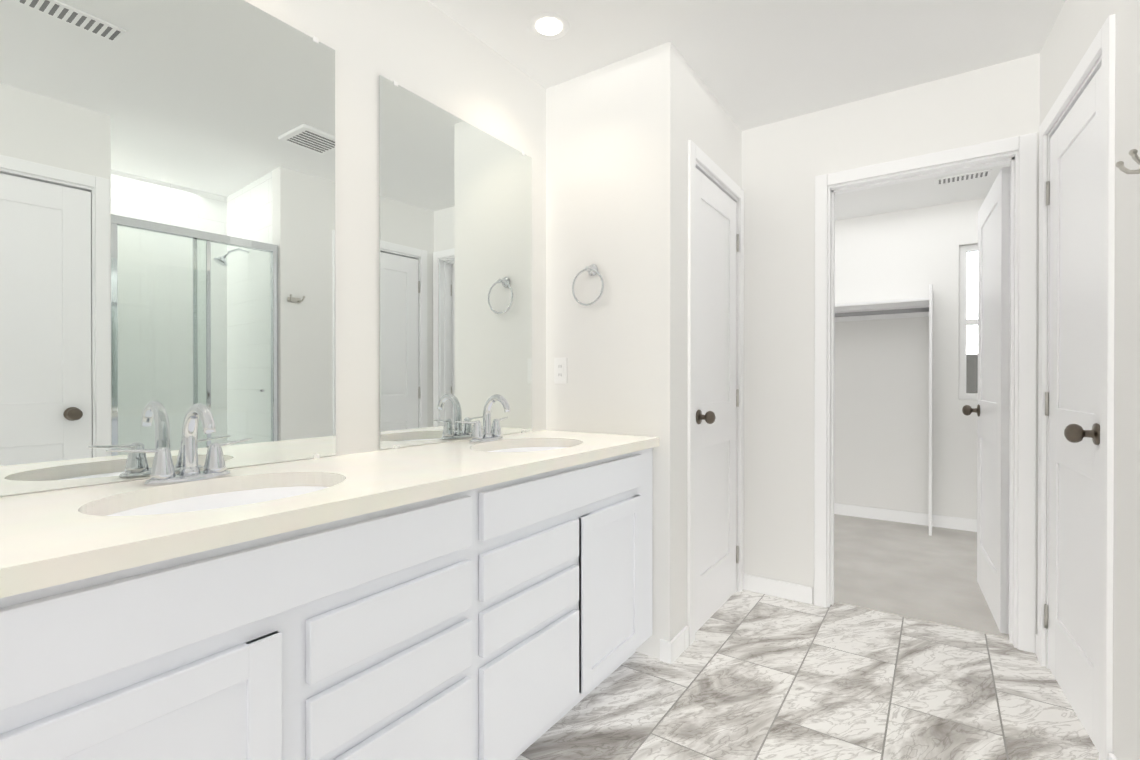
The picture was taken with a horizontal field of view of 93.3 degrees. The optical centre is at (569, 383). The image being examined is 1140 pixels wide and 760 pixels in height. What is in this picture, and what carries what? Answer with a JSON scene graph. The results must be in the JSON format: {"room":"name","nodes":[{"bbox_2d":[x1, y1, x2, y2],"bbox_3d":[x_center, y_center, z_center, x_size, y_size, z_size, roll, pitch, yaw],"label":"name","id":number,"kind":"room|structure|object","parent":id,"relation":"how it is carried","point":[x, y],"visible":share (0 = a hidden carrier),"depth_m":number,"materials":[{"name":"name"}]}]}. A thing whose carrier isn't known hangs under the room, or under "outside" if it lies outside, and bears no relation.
{"room":"bathroom","nodes":[
{"label":"bathroom","id":0,"kind":"room"},
{"bbox_2d":[0,0,545,496],"bbox_3d":[-0.960,-0.118,1.327,0.120,2.440,3.070,0,0,34],"label":"wall","id":1,"kind":"structure","parent":0,"point":[430,52],"depth_m":1.71,"materials":[{"name":"white paint"}]},
{"bbox_2d":[0,0,335,495],"bbox_3d":[-1.031,-0.385,1.105,0.009,1.206,1.185,0,0,34],"label":"mirror","id":2,"kind":"object","parent":1,"relation":"attached to","point":[167,214],"visible":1,"depth_m":1.23,"materials":[{"name":"clear glass"}]},
{"bbox_2d":[379,75,531,448],"bbox_3d":[-0.388,-0.389,2.041,0.009,1.206,0.775,0,0,34],"label":"mirror","id":3,"kind":"object","parent":1,"relation":"attached to","point":[455,268],"visible":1,"depth_m":1.96,"materials":[{"name":"clear glass"}]},
{"bbox_2d":[546,41,682,658],"bbox_3d":[0.176,-0.122,2.336,0.610,2.440,0.120,0,0,34],"label":"wall","id":4,"kind":"structure","parent":0,"point":[614,173],"depth_m":2.22,"materials":[{"name":"white paint"}]},
{"bbox_2d":[554,357,566,383],"bbox_3d":[-0.042,-0.057,2.407,0.070,0.116,0.008,0,0,34],"label":"electrical outlet plate","id":5,"kind":"object","parent":4,"relation":"attached to","point":[560,370],"visible":1,"depth_m":2.40,"materials":[{"name":"white plastic"}]},
{"bbox_2d":[572,264,603,305],"bbox_3d":[0.085,-0.420,2.292,0.159,0.184,0.050,0,0,34],"label":"towel ring","id":6,"kind":"object","parent":4,"relation":"attached to","point":[592,269],"visible":1,"depth_m":2.29,"materials":[{"name":"silver metal"}]},
{"bbox_2d":[682,58,741,628],"bbox_3d":[0.470,-0.124,2.765,0.610,2.440,0.920,0,0,34],"label":"wall","id":7,"kind":"structure","parent":0,"point":[711,130],"depth_m":2.28,"materials":[{"name":"white paint"}]},
{"bbox_2d":[687,140,743,644],"bbox_3d":[0.653,0.064,2.598,0.120,2.065,0.640,0,0,34],"label":"door frame","id":8,"kind":"structure","parent":7,"relation":"attached to","point":[706,173],"depth_m":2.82,"materials":[{"name":"white wood"}]},
{"bbox_2d":[695,168,738,632],"bbox_3d":[0.686,0.074,2.578,0.186,2.030,0.620,0,0,34],"label":"room door","id":9,"kind":"structure","parent":7,"relation":"in","point":[716,405],"depth_m":2.56,"materials":[{"name":"white wood"}]},
{"bbox_2d":[427,0,1064,220],"bbox_3d":[1.200,-1.379,1.641,3.520,0.080,6.040,0,0,34],"label":"ceiling","id":10,"kind":"structure","parent":0,"point":[754,63],"depth_m":2.12,"materials":[{"name":"white paint"}]},
{"bbox_2d":[528,12,568,39],"bbox_3d":[-0.079,-1.341,2.022,0.154,0.008,0.154,0,0,34],"label":"recessed light","id":11,"kind":"object","parent":10,"relation":"in","point":[548,27],"visible":1,"depth_m":2.02,"materials":[{"name":"white plastic"}]},
{"bbox_2d":[934,169,991,184],"bbox_3d":[2.557,-1.342,3.511,0.300,0.009,0.120,0,0,34],"label":"ceiling vent","id":12,"kind":"object","parent":10,"relation":"in","point":[963,177],"visible":0.96,"depth_m":3.50,"materials":[{"name":"white plastic"}]},
{"bbox_2d":[515,590,1098,759],"bbox_3d":[0.225,1.133,1.056,2.385,0.060,3.955,0,0,34],"label":"floor","id":13,"kind":"structure","parent":0,"point":[747,675],"depth_m":1.88,"materials":[{"name":"tile"}]},
{"bbox_2d":[0,434,658,759],"bbox_3d":[-0.513,0.677,1.374,0.564,0.850,2.248,0,0,34],"label":"bathroom vanity","id":14,"kind":"object","parent":13,"relation":"on","point":[485,593],"depth_m":1.05,"materials":[{"name":"white wood"}]},
{"bbox_2d":[0,430,658,597],"bbox_3d":[-0.513,0.234,1.372,0.563,0.035,2.248,0,0,34],"label":"countertop","id":15,"kind":"structure","parent":14,"relation":"on","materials":[{"name":"stone"}]},
{"bbox_2d":[106,403,251,485],"bbox_3d":[-0.826,0.130,1.194,0.144,0.174,0.287,0,0,34],"label":"faucet","id":16,"kind":"object","parent":15,"relation":"on","point":[214,472],"depth_m":1.20,"materials":[{"name":"silver metal"}]},
{"bbox_2d":[454,394,510,442],"bbox_3d":[-0.277,0.127,1.993,0.144,0.174,0.287,0,0,34],"label":"faucet","id":17,"kind":"object","parent":15,"relation":"on","point":[488,435],"depth_m":2.00,"materials":[{"name":"silver metal"}]},
{"bbox_2d":[742,53,1039,633],"bbox_3d":[1.445,-0.123,2.581,1.445,2.440,0.120,0,0,34],"label":"wall","id":18,"kind":"structure","parent":0,"point":[785,162],"depth_m":2.71,"materials":[{"name":"white paint"}]},
{"bbox_2d":[743,573,812,603],"bbox_3d":[1.057,1.054,2.772,0.355,0.085,0.012,0,0,34],"label":"baseboard","id":19,"kind":"structure","parent":18,"relation":"attached to","point":[777,588],"depth_m":2.76,"materials":[{"name":"white wood"}]},
{"bbox_2d":[814,132,1036,652],"bbox_3d":[1.591,0.065,2.482,0.730,2.065,0.120,0,0,34],"label":"door frame","id":20,"kind":"structure","parent":18,"relation":"attached to","point":[1011,159],"depth_m":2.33,"materials":[{"name":"white wood"}]},
{"bbox_2d":[962,166,1009,633],"bbox_3d":[2.055,0.074,2.651,0.186,2.030,0.708,0,0,34],"label":"closet door","id":21,"kind":"structure","parent":18,"relation":"in","point":[992,410],"depth_m":2.52,"materials":[{"name":"white wood"}]},
{"bbox_2d":[834,198,984,518],"bbox_3d":[2.574,-0.130,4.293,2.790,2.440,0.120,0,0,34],"label":"wall","id":22,"kind":"structure","parent":0,"point":[881,432],"depth_m":4.18,"materials":[{"name":"white paint"}]},
{"bbox_2d":[834,503,976,531],"bbox_3d":[2.537,1.041,4.243,2.550,0.091,0.012,0,0,34],"label":"baseboard","id":23,"kind":"structure","parent":22,"relation":"attached to","point":[957,523],"depth_m":4.17,"materials":[{"name":"white wood"}]},
{"bbox_2d":[959,244,977,399],"bbox_3d":[3.170,-0.453,3.878,0.596,1.146,0.056,0,0,34],"label":"window","id":24,"kind":"structure","parent":22,"relation":"in","point":[964,322],"depth_m":4.01,"materials":[{"name":"white plastic"}]},
{"bbox_2d":[834,514,1008,638],"bbox_3d":[2.018,1.121,3.488,2.790,0.064,2.085,0,0,34],"label":"floor carpet","id":25,"kind":"object","parent":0,"point":[914,571],"visible":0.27,"depth_m":3.10,"materials":[{"name":"grey carpet"}]},
{"bbox_2d":[835,284,932,535],"bbox_3d":[2.033,0.186,4.397,1.537,1.794,0.318,0,0,34],"label":"closet shelf","id":26,"kind":"object","parent":25,"relation":"on","point":[905,308],"visible":0.62,"depth_m":4.04,"materials":[{"name":"white wood"}]},
{"bbox_2d":[1040,0,1139,759],"bbox_3d":[1.043,-0.114,0.421,0.270,2.440,4.170,0,0,30],"label":"wall","id":27,"kind":"structure","parent":0,"point":[1076,28],"depth_m":1.42,"materials":[{"name":"white paint"}]},
{"bbox_2d":[1035,634,1116,759],"bbox_3d":[0.961,1.063,0.566,0.012,0.085,3.730,0,0,30],"label":"baseboard","id":28,"kind":"structure","parent":27,"relation":"attached to","point":[1112,756],"depth_m":2.15,"materials":[{"name":"white wood"}]},
{"bbox_2d":[1037,14,1115,759],"bbox_3d":[1.738,0.068,1.776,0.120,2.065,0.646,0,0,30],"label":"door frame","id":29,"kind":"structure","parent":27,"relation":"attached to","point":[1086,81],"depth_m":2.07,"materials":[{"name":"white wood"}]},
{"bbox_2d":[1044,65,1101,751],"bbox_3d":[1.720,0.077,1.788,0.185,2.030,0.618,0,0,34],"label":"closet door","id":30,"kind":"structure","parent":29,"relation":"attached to","point":[1072,404],"depth_m":1.80,"materials":[{"name":"white wood"}]},
{"bbox_2d":[1115,149,1139,173],"bbox_3d":[1.348,-0.524,1.277,0.056,0.044,0.095,0,0,30],"label":"robe hook","id":31,"kind":"object","parent":27,"relation":"attached to","point":[1132,153],"visible":1,"depth_m":1.30,"materials":[{"name":"silver metal"}]},
{"label":"outside","id":32,"kind":"structure","parent":0,"visible":0},
{"bbox_2d":[966,354,977,392],"bbox_3d":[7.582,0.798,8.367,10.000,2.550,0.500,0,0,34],"label":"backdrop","id":33,"kind":"structure","parent":32,"point":[971,377],"depth_m":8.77,"materials":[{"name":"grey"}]}
]}

